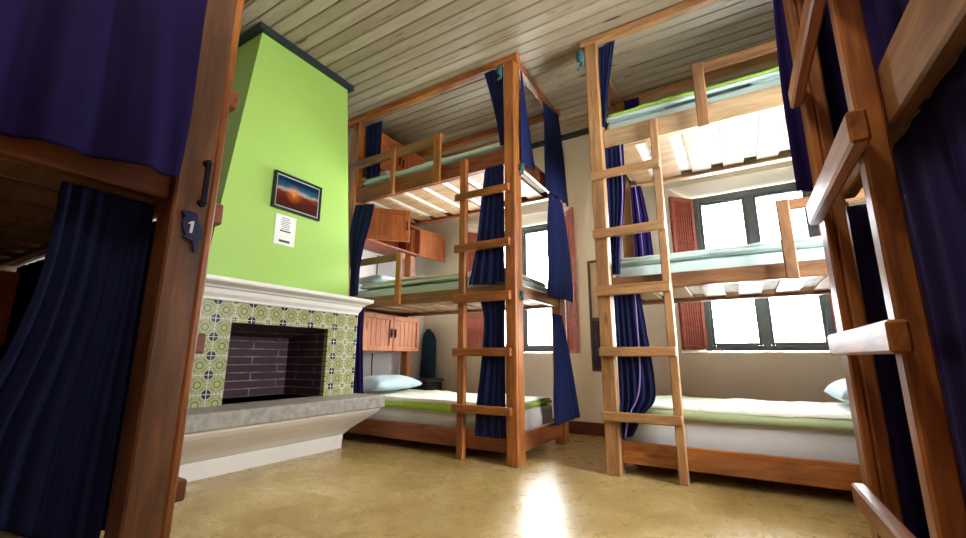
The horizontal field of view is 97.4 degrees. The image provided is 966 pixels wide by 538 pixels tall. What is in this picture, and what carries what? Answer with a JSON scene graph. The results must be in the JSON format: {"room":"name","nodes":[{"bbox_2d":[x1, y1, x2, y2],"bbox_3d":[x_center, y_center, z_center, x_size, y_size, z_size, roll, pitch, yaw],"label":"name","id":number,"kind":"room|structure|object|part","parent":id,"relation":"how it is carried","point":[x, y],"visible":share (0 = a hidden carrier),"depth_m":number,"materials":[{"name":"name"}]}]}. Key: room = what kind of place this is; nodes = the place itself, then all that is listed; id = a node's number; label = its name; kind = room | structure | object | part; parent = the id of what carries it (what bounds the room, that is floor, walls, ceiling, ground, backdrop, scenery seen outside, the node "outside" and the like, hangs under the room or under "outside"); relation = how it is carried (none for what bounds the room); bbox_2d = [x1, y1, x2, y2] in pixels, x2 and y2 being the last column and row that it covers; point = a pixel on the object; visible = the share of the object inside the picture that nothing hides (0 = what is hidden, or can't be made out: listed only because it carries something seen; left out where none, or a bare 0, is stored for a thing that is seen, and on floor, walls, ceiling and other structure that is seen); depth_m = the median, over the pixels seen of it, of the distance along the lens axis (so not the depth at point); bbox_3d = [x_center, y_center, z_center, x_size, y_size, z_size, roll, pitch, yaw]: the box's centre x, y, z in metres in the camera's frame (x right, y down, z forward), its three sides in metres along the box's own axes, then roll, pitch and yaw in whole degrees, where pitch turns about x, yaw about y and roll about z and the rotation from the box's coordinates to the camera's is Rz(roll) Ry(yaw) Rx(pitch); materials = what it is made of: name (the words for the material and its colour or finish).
{"room":"dormitory","nodes":[
{"label":"dormitory","id":0,"kind":"room"},
{"bbox_2d":[25,128,425,392],"bbox_3d":[-1.923,-0.182,3.117,0.200,2.937,4.495,-7,-14,30],"label":"wall","id":1,"kind":"structure","parent":0,"point":[384,363],"depth_m":4.32,"materials":[{"name":"white paint"}]},
{"bbox_2d":[0,270,20,344],"bbox_3d":[-2.293,0.128,1.539,0.686,0.285,0.675,-7,-14,30],"label":"upper cabinet","id":2,"kind":"object","parent":1,"relation":"attached to","point":[9,280],"visible":1,"depth_m":1.65,"materials":[{"name":"orange wood"}]},
{"bbox_2d":[350,132,424,177],"bbox_3d":[-0.964,-1.078,4.398,0.336,0.380,0.755,-7,-14,30],"label":"upper cabinet","id":3,"kind":"object","parent":1,"relation":"attached to","point":[408,161],"visible":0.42,"depth_m":4.26,"materials":[{"name":"orange wood"}]},
{"bbox_3d":[-0.940,-1.126,4.167,0.020,0.380,0.376,-7,-14,30],"label":"door","id":4,"kind":"part","parent":3,"relation":"part of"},
{"bbox_3d":[-0.745,-1.059,4.486,0.020,0.380,0.376,-7,-14,30],"label":"door","id":5,"kind":"part","parent":3,"relation":"part of","materials":[{"name":"orange wood"}]},
{"bbox_2d":[363,312,419,351],"bbox_3d":[-0.969,0.616,4.045,0.336,0.330,0.755,-7,-14,30],"label":"upper cabinet","id":6,"kind":"object","parent":1,"relation":"attached to","point":[381,332],"visible":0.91,"depth_m":3.94,"materials":[{"name":"orange wood"}]},
{"bbox_3d":[-0.945,0.567,3.814,0.020,0.330,0.376,-7,-14,30],"label":"door","id":7,"kind":"part","parent":6,"relation":"part of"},
{"bbox_3d":[-0.750,0.634,4.133,0.020,0.330,0.376,-7,-14,30],"label":"door","id":8,"kind":"part","parent":6,"relation":"part of","materials":[{"name":"orange wood"}]},
{"bbox_2d":[364,208,445,261],"bbox_3d":[-0.769,-0.315,4.334,0.578,0.300,1.142,-7,-14,30],"label":"upper cabinet","id":9,"kind":"object","parent":1,"relation":"attached to","point":[389,229],"visible":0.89,"depth_m":4.00,"materials":[{"name":"brown wood"}]},
{"bbox_3d":[-0.862,-0.406,3.894,0.376,0.300,0.020,3,-12,-14],"label":"door","id":10,"kind":"part","parent":9,"relation":"part of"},
{"bbox_3d":[-0.549,-0.249,4.642,0.020,0.300,0.376,-9,-15,38],"label":"door","id":11,"kind":"part","parent":9,"relation":"part of","materials":[{"name":"orange wood"}]},
{"bbox_2d":[207,32,348,295],"bbox_3d":[-1.539,-0.704,3.182,0.499,1.786,1.070,-7,-14,30],"label":"wall","id":12,"kind":"structure","parent":0,"point":[290,117],"depth_m":2.95,"materials":[{"name":"green paint"}]},
{"bbox_2d":[273,213,296,247],"bbox_3d":[-1.355,-0.264,2.905,0.003,0.208,0.154,-7,-14,30],"label":"notice sheet","id":13,"kind":"object","parent":12,"relation":"attached to","point":[285,226],"visible":1,"depth_m":2.90,"materials":[{"name":"white paper"}]},
{"bbox_2d":[270,169,321,220],"bbox_3d":[-1.312,-0.513,3.006,0.026,0.260,0.376,-7,-14,30],"label":"framed picture","id":14,"kind":"object","parent":12,"relation":"attached to","point":[291,194],"visible":1,"depth_m":2.99,"materials":[{"name":"black"}]},
{"bbox_2d":[275,174,318,216],"bbox_3d":[-1.308,-0.514,3.004,0.002,0.212,0.328,-7,-14,30],"label":"print","id":15,"kind":"object","parent":14,"relation":"attached to","point":[293,194],"depth_m":2.99},
{"bbox_2d":[238,21,353,92],"bbox_3d":[-1.523,-1.558,3.349,0.535,0.045,0.820,-7,-14,30],"label":"trim","id":16,"kind":"structure","parent":12,"relation":"attached to","point":[260,27],"depth_m":3.07,"materials":[{"name":"black paint"}]},
{"bbox_2d":[100,432,871,537],"bbox_3d":[0.102,1.089,1.790,4.750,0.080,4.795,-7,-14,30],"label":"floor","id":17,"kind":"structure","parent":0,"point":[369,486],"depth_m":2.00,"materials":[{"name":"polished concrete"}]},
{"bbox_2d":[0,0,251,537],"bbox_3d":[-1.751,-0.520,1.365,1.860,2.885,0.936,-7,-14,30],"label":"bunk bed","id":18,"kind":"object","parent":17,"relation":"on","point":[146,486],"depth_m":1.09,"materials":[{"name":"brown wood"}]},
{"bbox_3d":[-2.223,-0.349,2.061,0.086,2.832,0.085,-7,-14,30],"label":"post","id":19,"kind":"part","parent":18,"relation":"part of","materials":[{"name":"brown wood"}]},
{"bbox_2d":[0,531,25,537],"bbox_3d":[-1.805,0.691,1.112,1.706,0.190,0.705,-7,-14,30],"label":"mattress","id":20,"kind":"object","parent":18,"relation":"on","point":[3,534],"visible":0.12,"depth_m":0.89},
{"bbox_2d":[0,181,154,537],"bbox_3d":[-0.947,0.215,0.933,0.029,0.835,0.272,-7,-14,30],"label":"curtain","id":21,"kind":"object","parent":18,"relation":"hanging from","point":[63,371],"visible":1,"depth_m":0.96,"materials":[{"name":"blue fabric"}]},
{"bbox_2d":[0,221,155,530],"bbox_3d":[-1.504,0.329,1.488,1.457,0.835,0.036,-7,-14,30],"label":"curtain","id":22,"kind":"object","parent":18,"relation":"hanging from","point":[30,273],"visible":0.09,"depth_m":1.75,"materials":[{"name":"blue fabric"}]},
{"bbox_3d":[-1.609,-0.122,1.643,1.743,0.084,0.030,-7,-14,30],"label":"rail","id":23,"kind":"part","parent":18,"relation":"part of","materials":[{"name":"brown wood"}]},
{"bbox_3d":[-1.023,-0.288,0.839,0.030,0.084,0.711,-7,-14,30],"label":"rail","id":24,"kind":"part","parent":18,"relation":"part of","materials":[{"name":"brown wood"}]},
{"bbox_2d":[0,0,206,177],"bbox_3d":[-0.961,-0.721,0.894,0.049,0.970,0.701,-7,-14,31],"label":"curtain","id":25,"kind":"object","parent":18,"relation":"hanging from","point":[115,80],"visible":1,"depth_m":0.98,"materials":[{"name":"purple fabric"}]},
{"bbox_3d":[-0.824,-0.516,1.241,0.086,2.832,0.085,-7,-14,30],"label":"post","id":26,"kind":"part","parent":18,"relation":"part of","materials":[{"name":"brown wood"}]},
{"bbox_2d":[181,210,202,252],"bbox_3d":[-0.781,-0.100,1.135,0.008,0.110,0.056,-7,-14,30],"label":"number plaque","id":27,"kind":"object","parent":18,"relation":"attached to","point":[192,230],"visible":1,"depth_m":1.14,"materials":[{"name":"blue ceramic"}]},
{"bbox_3d":[-0.770,-0.239,1.177,0.014,0.139,0.023,-7,-14,30],"label":"strap handle","id":28,"kind":"part","parent":18,"relation":"part of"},
{"bbox_2d":[178,274,384,481],"bbox_3d":[-1.415,0.694,2.809,0.798,1.100,1.360,-7,-14,30],"label":"fireplace","id":29,"kind":"object","parent":17,"relation":"on","point":[273,379],"visible":0.6,"depth_m":2.77,"materials":[{"name":"tile"}]},
{"bbox_2d":[411,378,443,390],"bbox_3d":[-0.622,1.366,4.404,0.320,0.440,0.280,-7,-14,30],"label":"storage bin","id":30,"kind":"object","parent":17,"relation":"on","point":[427,383],"visible":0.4,"depth_m":4.32,"materials":[{"name":"black plastic"}]},
{"bbox_3d":[-0.622,1.165,4.446,0.320,0.030,0.280,-7,-14,30],"label":"bin lid","id":31,"kind":"part","parent":30,"relation":"part of","materials":[{"name":"grey plastic"}]},
{"bbox_2d":[342,52,568,467],"bbox_3d":[-0.328,-0.031,3.692,1.860,2.885,0.936,-7,-14,30],"label":"bunk bed","id":32,"kind":"object","parent":17,"relation":"on","point":[463,300],"visible":0.7,"depth_m":3.19,"materials":[{"name":"orange wood"}]},
{"bbox_3d":[-1.182,0.009,3.763,0.086,2.832,0.085,-7,-14,30],"label":"post","id":33,"kind":"part","parent":32,"relation":"part of","materials":[{"name":"orange wood"}]},
{"bbox_2d":[353,308,363,393],"bbox_3d":[-1.015,0.683,3.416,0.181,0.730,0.025,-6,-13,27],"label":"curtain","id":34,"kind":"object","parent":32,"relation":"hanging from","point":[358,372],"visible":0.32,"depth_m":3.40,"materials":[{"name":"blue fabric"}]},
{"bbox_2d":[349,204,374,295],"bbox_3d":[-1.045,-0.177,3.613,0.275,0.815,0.025,-7,-14,30],"label":"curtain","id":35,"kind":"object","parent":32,"relation":"hanging from","point":[362,215],"visible":0.98,"depth_m":3.63,"materials":[{"name":"blue fabric"}]},
{"bbox_2d":[366,121,381,178],"bbox_3d":[-1.019,-1.100,3.926,0.215,0.550,0.025,-6,-13,28],"label":"curtain","id":36,"kind":"object","parent":32,"relation":"hanging from","point":[373,131],"visible":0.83,"depth_m":3.93,"materials":[{"name":"blue fabric"}]},
{"bbox_3d":[-0.942,-0.066,3.586,0.720,0.057,0.028,-7,-14,30],"label":"guard rail","id":37,"kind":"part","parent":32,"relation":"part of","materials":[{"name":"brown wood"}]},
{"bbox_3d":[-1.099,0.393,4.109,0.030,0.084,0.778,-7,-14,30],"label":"rail","id":38,"kind":"part","parent":32,"relation":"part of","materials":[{"name":"brown wood"}]},
{"bbox_3d":[-0.766,-0.834,3.609,0.045,0.422,0.024,-7,-14,30],"label":"guard post","id":39,"kind":"part","parent":32,"relation":"part of","materials":[{"name":"orange wood"}]},
{"bbox_3d":[-0.782,-0.997,3.684,1.085,0.080,0.028,-7,-14,30],"label":"guard rail","id":40,"kind":"part","parent":32,"relation":"part of","materials":[{"name":"brown wood"}]},
{"bbox_3d":[-0.670,0.073,3.360,0.055,0.414,0.024,-7,-14,30],"label":"guard post","id":41,"kind":"part","parent":32,"relation":"part of","materials":[{"name":"orange wood"}]},
{"bbox_3d":[-0.772,0.149,4.433,0.086,2.832,0.085,-7,-14,30],"label":"post","id":42,"kind":"part","parent":32,"relation":"part of","materials":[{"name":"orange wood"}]},
{"bbox_3d":[-0.569,-0.735,3.539,1.743,0.130,0.030,-7,-14,30],"label":"rail","id":43,"kind":"part","parent":32,"relation":"part of","materials":[{"name":"brown wood"}]},
{"bbox_3d":[-0.575,1.198,3.136,1.743,0.120,0.030,-7,-14,30],"label":"rail","id":44,"kind":"part","parent":32,"relation":"part of","materials":[{"name":"brown wood"}]},
{"bbox_3d":[-0.572,0.234,3.337,1.743,0.084,0.030,-7,-14,30],"label":"rail","id":45,"kind":"part","parent":32,"relation":"part of","materials":[{"name":"brown wood"}]},
{"bbox_3d":[-0.363,-0.882,3.373,0.070,0.422,0.024,-7,-14,30],"label":"guard post","id":46,"kind":"part","parent":32,"relation":"part of","materials":[{"name":"orange wood"}]},
{"bbox_2d":[355,279,546,297],"bbox_3d":[-0.351,0.241,3.682,1.706,0.122,0.705,-7,-14,30],"label":"mattress","id":47,"kind":"object","parent":32,"relation":"on","point":[452,284],"visible":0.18,"depth_m":3.36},
{"bbox_2d":[360,271,545,289],"bbox_3d":[-0.266,0.136,3.633,1.431,0.070,0.730,-7,-14,30],"label":"quilt","id":48,"kind":"object","parent":47,"relation":"on","point":[414,280],"visible":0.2,"depth_m":3.39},
{"bbox_2d":[359,275,394,283],"bbox_3d":[-0.946,0.116,3.960,0.360,0.090,0.400,-7,-14,30],"label":"pillow","id":49,"kind":"object","parent":48,"relation":"on","point":[374,278],"visible":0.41,"depth_m":3.79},
{"bbox_2d":[370,173,544,219],"bbox_3d":[-0.349,-0.706,3.879,1.706,0.127,0.705,-7,-14,30],"label":"mattress","id":50,"kind":"object","parent":32,"relation":"on","point":[524,176],"visible":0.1,"depth_m":3.82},
{"bbox_2d":[363,142,503,186],"bbox_3d":[-0.285,-0.812,3.845,1.481,0.060,0.730,-7,-14,30],"label":"quilt","id":51,"kind":"object","parent":50,"relation":"on","point":[428,165],"visible":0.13,"depth_m":3.50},
{"bbox_2d":[362,170,389,181],"bbox_3d":[-0.912,-0.853,4.155,0.340,0.130,0.450,-7,-14,30],"label":"pillow","id":52,"kind":"object","parent":51,"relation":"on","point":[385,172],"visible":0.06,"depth_m":3.94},
{"bbox_2d":[368,404,552,430],"bbox_3d":[-0.354,1.188,3.484,1.706,0.195,0.705,-7,-14,30],"label":"mattress","id":53,"kind":"object","parent":32,"relation":"on","point":[536,416],"visible":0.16,"depth_m":3.13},
{"bbox_2d":[363,389,551,414],"bbox_3d":[-0.283,1.064,3.446,1.501,0.096,0.735,-7,-14,30],"label":"quilt","id":54,"kind":"object","parent":53,"relation":"on","point":[432,400],"visible":0.62,"depth_m":3.25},
{"bbox_2d":[363,375,421,390],"bbox_3d":[-0.871,1.011,3.786,0.400,0.131,0.600,-7,-14,30],"label":"pillow","id":55,"kind":"object","parent":54,"relation":"on","point":[375,382],"visible":0.94,"depth_m":3.62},
{"bbox_3d":[-0.145,0.213,3.034,0.055,2.140,0.042,-7,-14,30],"label":"ladder rail","id":56,"kind":"part","parent":32,"relation":"part of","materials":[{"name":"orange wood"}]},
{"bbox_3d":[-0.156,0.377,4.018,1.743,0.084,0.030,-7,-14,30],"label":"rail","id":57,"kind":"part","parent":32,"relation":"part of","materials":[{"name":"brown wood"}]},
{"bbox_3d":[-0.153,-0.592,4.220,1.743,0.130,0.030,-7,-14,30],"label":"rail","id":58,"kind":"part","parent":32,"relation":"part of","materials":[{"name":"brown wood"}]},
{"bbox_2d":[469,164,504,284],"bbox_3d":[0.024,-0.322,3.047,0.291,0.865,0.028,-7,-14,30],"label":"curtain","id":59,"kind":"object","parent":32,"relation":"hanging from","point":[488,264],"visible":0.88,"depth_m":3.02,"materials":[{"name":"blue fabric"}]},
{"bbox_2d":[475,300,505,438],"bbox_3d":[0.046,0.643,2.829,0.232,0.905,0.027,-7,-14,33],"label":"curtain","id":60,"kind":"object","parent":32,"relation":"hanging from","point":[491,388],"visible":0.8,"depth_m":2.81,"materials":[{"name":"blue fabric"}]},
{"bbox_2d":[484,67,503,145],"bbox_3d":[0.080,-1.218,3.199,0.168,0.650,0.028,-7,-14,30],"label":"curtain","id":61,"kind":"object","parent":32,"relation":"hanging from","point":[495,87],"visible":0.96,"depth_m":3.20,"materials":[{"name":"blue fabric"}]},
{"bbox_2d":[497,65,501,80],"bbox_3d":[0.123,-1.470,3.181,0.044,0.112,0.039,-7,-14,30],"label":"tie","id":62,"kind":"object","parent":32,"relation":"attached to","point":[499,68],"visible":1,"depth_m":3.17,"materials":[{"name":"teal fabric"}]},
{"bbox_3d":[0.216,-0.158,2.943,0.086,2.832,0.085,-7,-14,30],"label":"post","id":63,"kind":"part","parent":32,"relation":"part of","materials":[{"name":"orange wood"}]},
{"bbox_2d":[519,163,523,175],"bbox_3d":[0.278,-0.714,3.029,0.037,0.093,0.032,-7,-14,30],"label":"tie","id":64,"kind":"object","parent":32,"relation":"attached to","point":[521,165],"visible":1,"depth_m":3.02,"materials":[{"name":"teal fabric"}]},
{"bbox_2d":[520,290,523,300],"bbox_3d":[0.262,0.178,2.839,0.029,0.075,0.026,-7,-14,30],"label":"tie","id":65,"kind":"object","parent":32,"relation":"attached to","point":[521,291],"visible":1,"depth_m":2.83,"materials":[{"name":"teal fabric"}]},
{"bbox_2d":[520,70,534,170],"bbox_3d":[0.338,-1.125,3.224,0.018,0.760,0.236,-8,-14,34],"label":"curtain","id":66,"kind":"object","parent":32,"relation":"hanging from","point":[527,158],"visible":1,"depth_m":3.17,"materials":[{"name":"blue fabric"}]},
{"bbox_3d":[0.430,-0.758,3.413,0.030,0.130,0.711,-7,-14,30],"label":"rail","id":67,"kind":"part","parent":32,"relation":"part of","materials":[{"name":"brown wood"}]},
{"bbox_3d":[0.427,0.211,3.212,0.030,0.084,0.711,-7,-14,30],"label":"rail","id":68,"kind":"part","parent":32,"relation":"part of","materials":[{"name":"brown wood"}]},
{"bbox_3d":[0.424,1.175,3.010,0.030,0.120,0.711,-7,-14,30],"label":"rail","id":69,"kind":"part","parent":32,"relation":"part of","materials":[{"name":"brown wood"}]},
{"bbox_2d":[543,101,567,206],"bbox_3d":[0.628,-1.008,3.680,0.045,0.820,0.532,-7,-14,30],"label":"curtain","id":70,"kind":"object","parent":32,"relation":"hanging from","point":[555,178],"visible":0.99,"depth_m":3.63,"materials":[{"name":"blue fabric"}]},
{"bbox_3d":[0.626,-0.017,3.613,0.086,2.832,0.085,-7,-14,30],"label":"post","id":71,"kind":"part","parent":32,"relation":"part of","materials":[{"name":"orange wood"}]},
{"bbox_2d":[547,192,572,301],"bbox_3d":[0.630,-0.172,3.503,0.038,0.850,0.611,-7,-14,30],"label":"curtain","id":72,"kind":"object","parent":32,"relation":"hanging from","point":[559,285],"visible":1,"depth_m":3.48,"materials":[{"name":"blue fabric"}]},
{"bbox_2d":[552,313,579,424],"bbox_3d":[0.661,0.782,3.373,0.040,0.811,0.582,-7,-14,30],"label":"curtain","id":73,"kind":"object","parent":32,"relation":"hanging from","point":[565,402],"visible":1,"depth_m":3.27,"materials":[{"name":"blue fabric"}]},
{"bbox_2d":[580,0,864,490],"bbox_3d":[1.712,-0.242,2.650,1.860,2.885,0.936,-7,-14,30],"label":"bunk bed","id":74,"kind":"object","parent":17,"relation":"on","point":[729,114],"visible":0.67,"depth_m":2.55,"materials":[{"name":"brown wood"}]},
{"bbox_2d":[576,50,583,70],"bbox_3d":[0.687,-1.473,2.998,0.055,0.140,0.049,-7,-14,30],"label":"tie","id":75,"kind":"object","parent":74,"relation":"attached to","point":[580,57],"visible":1,"depth_m":2.99,"materials":[{"name":"teal fabric"}]},
{"bbox_2d":[599,40,614,126],"bbox_3d":[0.863,-1.276,2.907,0.115,0.630,0.028,-7,-14,30],"label":"curtain","id":76,"kind":"object","parent":74,"relation":"hanging from","point":[606,51],"visible":1,"depth_m":2.93,"materials":[{"name":"blue fabric"}]},
{"bbox_3d":[0.785,-0.194,2.763,0.086,2.832,0.085,-7,-14,30],"label":"post","id":77,"kind":"part","parent":74,"relation":"part of","materials":[{"name":"brown wood"}]},
{"bbox_2d":[605,144,624,274],"bbox_3d":[0.865,-0.391,2.717,0.122,0.860,0.030,-7,-14,30],"label":"curtain","id":78,"kind":"object","parent":74,"relation":"hanging from","point":[614,156],"visible":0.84,"depth_m":2.73,"materials":[{"name":"blue fabric"}]},
{"bbox_3d":[1.195,-0.053,3.433,0.086,2.832,0.085,-7,-14,30],"label":"post","id":79,"kind":"part","parent":74,"relation":"part of","materials":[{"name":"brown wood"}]},
{"bbox_2d":[624,97,638,109],"bbox_3d":[1.255,-1.195,3.535,0.122,0.490,0.031,-7,-14,30],"label":"curtain","id":80,"kind":"object","parent":74,"relation":"hanging from","point":[632,103],"visible":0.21,"depth_m":3.57,"materials":[{"name":"purple fabric"}]},
{"bbox_2d":[614,294,655,438],"bbox_3d":[0.898,0.554,2.500,0.204,0.860,0.037,-7,-14,30],"label":"curtain","id":81,"kind":"object","parent":74,"relation":"hanging from","point":[637,389],"visible":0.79,"depth_m":2.50,"materials":[{"name":"blue fabric"}]},
{"bbox_2d":[630,185,653,256],"bbox_3d":[1.259,-0.321,3.345,0.143,0.720,0.036,-6,-13,28],"label":"curtain","id":82,"kind":"object","parent":74,"relation":"hanging from","point":[643,246],"visible":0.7,"depth_m":3.36,"materials":[{"name":"purple fabric"}]},
{"bbox_3d":[1.075,0.100,2.472,0.047,2.140,0.042,-7,-14,30],"label":"ladder rail","id":83,"kind":"part","parent":74,"relation":"part of","materials":[{"name":"brown wood"}]},
{"bbox_3d":[1.571,-0.958,2.438,1.743,0.130,0.030,-7,-14,30],"label":"rail","id":84,"kind":"part","parent":74,"relation":"part of","materials":[{"name":"beige wood"}]},
{"bbox_2d":[607,78,789,180],"bbox_3d":[1.765,-0.950,2.799,1.706,0.177,0.705,-7,-14,30],"label":"mattress","id":85,"kind":"object","parent":74,"relation":"on","point":[751,123],"visible":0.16,"depth_m":2.82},
{"bbox_2d":[606,66,779,124],"bbox_3d":[1.676,-1.059,2.854,1.501,0.066,0.736,-7,-14,30],"label":"quilt","id":86,"kind":"object","parent":85,"relation":"on","point":[773,73],"visible":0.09,"depth_m":2.67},
{"bbox_3d":[1.306,-1.049,2.547,0.063,0.422,0.024,-7,-14,30],"label":"guard post","id":87,"kind":"part","parent":74,"relation":"part of","materials":[{"name":"brown wood"}]},
{"bbox_3d":[1.986,-0.815,3.119,1.743,0.130,0.030,-7,-14,30],"label":"rail","id":88,"kind":"part","parent":74,"relation":"part of","materials":[{"name":"beige wood"}]},
{"bbox_3d":[1.568,0.011,2.236,1.743,0.084,0.030,-7,-14,30],"label":"rail","id":89,"kind":"part","parent":74,"relation":"part of","materials":[{"name":"brown wood"}]},
{"bbox_2d":[616,247,824,296],"bbox_3d":[1.762,0.021,2.596,1.706,0.122,0.705,-7,-14,30],"label":"mattress","id":90,"kind":"object","parent":74,"relation":"on","point":[810,253],"visible":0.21,"depth_m":2.48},
{"bbox_2d":[620,235,822,267],"bbox_3d":[1.661,-0.062,2.657,1.431,0.063,0.730,-7,-14,30],"label":"quilt","id":91,"kind":"object","parent":90,"relation":"on","point":[800,242],"visible":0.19,"depth_m":2.42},
{"bbox_3d":[1.984,0.154,2.917,1.743,0.084,0.030,-7,-14,30],"label":"rail","id":92,"kind":"part","parent":74,"relation":"part of","materials":[{"name":"brown wood"}]},
{"bbox_3d":[1.755,-1.277,2.352,1.075,0.060,0.028,-7,-14,30],"label":"guard rail","id":93,"kind":"part","parent":74,"relation":"part of","materials":[{"name":"brown wood"}]},
{"bbox_2d":[626,420,858,462],"bbox_3d":[1.759,0.948,2.403,1.706,0.235,0.705,-7,-14,30],"label":"mattress","id":94,"kind":"object","parent":74,"relation":"on","point":[810,443],"visible":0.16,"depth_m":2.19,"materials":[{"name":"fabric"}]},
{"bbox_2d":[645,395,853,431],"bbox_3d":[1.653,0.823,2.473,1.440,0.095,0.734,-7,-14,30],"label":"quilt","id":95,"kind":"object","parent":94,"relation":"on","point":[837,416],"visible":0.67,"depth_m":2.27,"materials":[{"name":"fabric"}]},
{"bbox_2d":[824,379,848,403],"bbox_3d":[2.102,0.647,2.240,0.420,0.151,0.600,-7,-14,30],"label":"pillow","id":96,"kind":"object","parent":95,"relation":"on","point":[837,389],"visible":0.17,"depth_m":2.28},
{"bbox_3d":[1.565,0.976,2.035,1.743,0.120,0.030,-7,-14,30],"label":"rail","id":97,"kind":"part","parent":74,"relation":"part of","materials":[{"name":"orange wood"}]},
{"bbox_3d":[1.576,-0.158,2.195,0.057,0.424,0.024,-7,-14,30],"label":"guard post","id":98,"kind":"part","parent":74,"relation":"part of","materials":[{"name":"brown wood"}]},
{"bbox_3d":[1.889,-0.371,2.080,0.755,0.057,0.028,-7,-14,30],"label":"guard rail","id":99,"kind":"part","parent":74,"relation":"part of","materials":[{"name":"brown wood"}]},
{"bbox_2d":[782,0,965,537],"bbox_3d":[0.905,-0.723,0.355,0.936,2.885,1.860,-7,-14,30],"label":"bunk bed","id":100,"kind":"object","parent":17,"relation":"on","point":[929,38],"visible":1,"depth_m":0.79,"materials":[{"name":"orange wood"}]},
{"bbox_3d":[1.002,-0.504,1.270,0.030,2.832,0.086,-7,-14,30],"label":"post","id":101,"kind":"part","parent":100,"relation":"part of","materials":[{"name":"orange wood"}]},
{"bbox_2d":[773,0,929,191],"bbox_3d":[1.351,-1.082,1.281,0.851,1.670,0.057,-7,-14,32],"label":"curtain","id":102,"kind":"object","parent":100,"relation":"hanging from","point":[830,66],"visible":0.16,"depth_m":1.36,"materials":[{"name":"purple fabric"}]},
{"bbox_2d":[861,0,909,70],"bbox_3d":[0.666,-0.874,0.550,0.049,0.780,1.502,-7,-14,30],"label":"curtain","id":103,"kind":"object","parent":100,"relation":"hanging from","point":[882,17],"visible":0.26,"depth_m":1.03,"materials":[{"name":"purple fabric"}]},
{"bbox_2d":[847,204,929,537],"bbox_3d":[1.373,0.269,0.975,0.782,1.000,0.046,-7,-14,30],"label":"curtain","id":104,"kind":"object","parent":100,"relation":"hanging from","point":[902,452],"visible":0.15,"depth_m":1.13,"materials":[{"name":"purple fabric"}]},
{"bbox_3d":[0.551,-0.406,0.435,0.030,0.125,1.743,-7,-14,30],"label":"rail","id":105,"kind":"part","parent":100,"relation":"part of","materials":[{"name":"brown wood"}]},
{"bbox_2d":[893,46,965,495],"bbox_3d":[0.649,0.091,0.430,0.037,0.880,1.421,-7,-14,30],"label":"curtain","id":106,"kind":"object","parent":100,"relation":"hanging from","point":[930,158],"visible":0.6,"depth_m":0.76,"materials":[{"name":"purple fabric"}]},
{"bbox_2d":[240,0,778,162],"bbox_3d":[0.109,-1.826,2.395,4.750,0.101,4.800,-7,-14,30],"label":"ceiling","id":107,"kind":"structure","parent":0,"point":[390,51],"depth_m":3.08,"materials":[{"name":"wood"}]},
{"bbox_2d":[422,129,865,422],"bbox_3d":[1.254,0.006,3.975,4.750,2.937,0.275,-7,-14,30],"label":"wall","id":108,"kind":"structure","parent":0,"point":[789,376],"depth_m":3.71,"materials":[{"name":"beige paint"}]},
{"bbox_2d":[420,329,435,377],"bbox_3d":[-0.597,0.922,4.654,0.193,0.520,0.092,-10,-16,41],"label":"jacket","id":109,"kind":"object","parent":108,"relation":"hanging from","point":[428,355],"visible":1,"depth_m":4.62,"materials":[{"name":"teal fabric"}]},
{"bbox_2d":[467,232,483,347],"bbox_3d":[-0.089,0.236,4.675,0.237,1.315,0.030,4,-12,-16],"label":"window shutter","id":110,"kind":"object","parent":108,"relation":"attached to","point":[475,321],"visible":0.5,"depth_m":4.59,"materials":[{"name":"red wood"}]},
{"bbox_2d":[504,223,566,351],"bbox_3d":[0.434,0.204,4.514,0.920,1.335,0.060,-7,-14,30],"label":"window","id":111,"kind":"structure","parent":108,"relation":"in","point":[539,228],"depth_m":4.43,"materials":[{"name":"grey paint"}]},
{"bbox_2d":[532,123,607,148],"bbox_3d":[1.178,-1.385,4.129,4.350,0.050,0.035,-7,-14,30],"label":"trim","id":112,"kind":"structure","parent":108,"relation":"attached to","point":[584,131],"depth_m":4.29,"materials":[{"name":"black paint"}]},
{"bbox_2d":[564,207,579,352],"bbox_3d":[0.848,0.104,4.113,0.030,1.400,0.241,2,-12,-9],"label":"window shutter","id":113,"kind":"object","parent":108,"relation":"attached to","point":[572,327],"visible":0.74,"depth_m":4.04,"materials":[{"name":"red wood"}]},
{"bbox_2d":[568,421,604,435],"bbox_3d":[1.175,1.366,3.564,4.350,0.107,0.014,-7,-14,30],"label":"baseboard","id":114,"kind":"structure","parent":108,"relation":"attached to","point":[575,427],"depth_m":3.71,"materials":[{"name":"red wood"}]},
{"bbox_2d":[587,260,601,370],"bbox_3d":[1.051,0.409,3.834,0.170,1.000,0.025,-7,-14,30],"label":"wall mirror","id":115,"kind":"object","parent":108,"relation":"attached to","point":[591,265],"visible":0.41,"depth_m":3.85,"materials":[{"name":"brown wood"}]},
{"bbox_3d":[1.052,0.190,3.882,0.126,0.508,0.010,-7,-14,30],"label":"panel","id":116,"kind":"part","parent":115,"relation":"part of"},
{"bbox_3d":[1.051,0.673,3.782,0.126,0.418,0.010,-7,-14,30],"label":"panel","id":117,"kind":"part","parent":115,"relation":"part of","materials":[{"name":"black"}]},
{"bbox_2d":[693,182,835,350],"bbox_3d":[2.241,-0.011,3.455,0.870,1.335,0.060,-7,-14,30],"label":"window","id":118,"kind":"structure","parent":108,"relation":"in","point":[748,197],"depth_m":3.44,"materials":[{"name":"grey paint"}]},
{"bbox_2d":[668,196,707,349],"bbox_3d":[1.738,0.018,3.603,0.237,1.315,0.030,4,-12,-16],"label":"window shutter","id":119,"kind":"object","parent":118,"relation":"attached to","point":[683,230],"visible":0.77,"depth_m":3.61,"materials":[{"name":"red wood"}]},
{"bbox_2d":[812,191,848,332],"bbox_3d":[2.607,-0.085,3.095,0.030,1.315,0.230,2,-12,-9],"label":"window shutter","id":120,"kind":"object","parent":118,"relation":"attached to","point":[847,204],"visible":0.02,"depth_m":3.11,"materials":[{"name":"red wood"}]}
]}

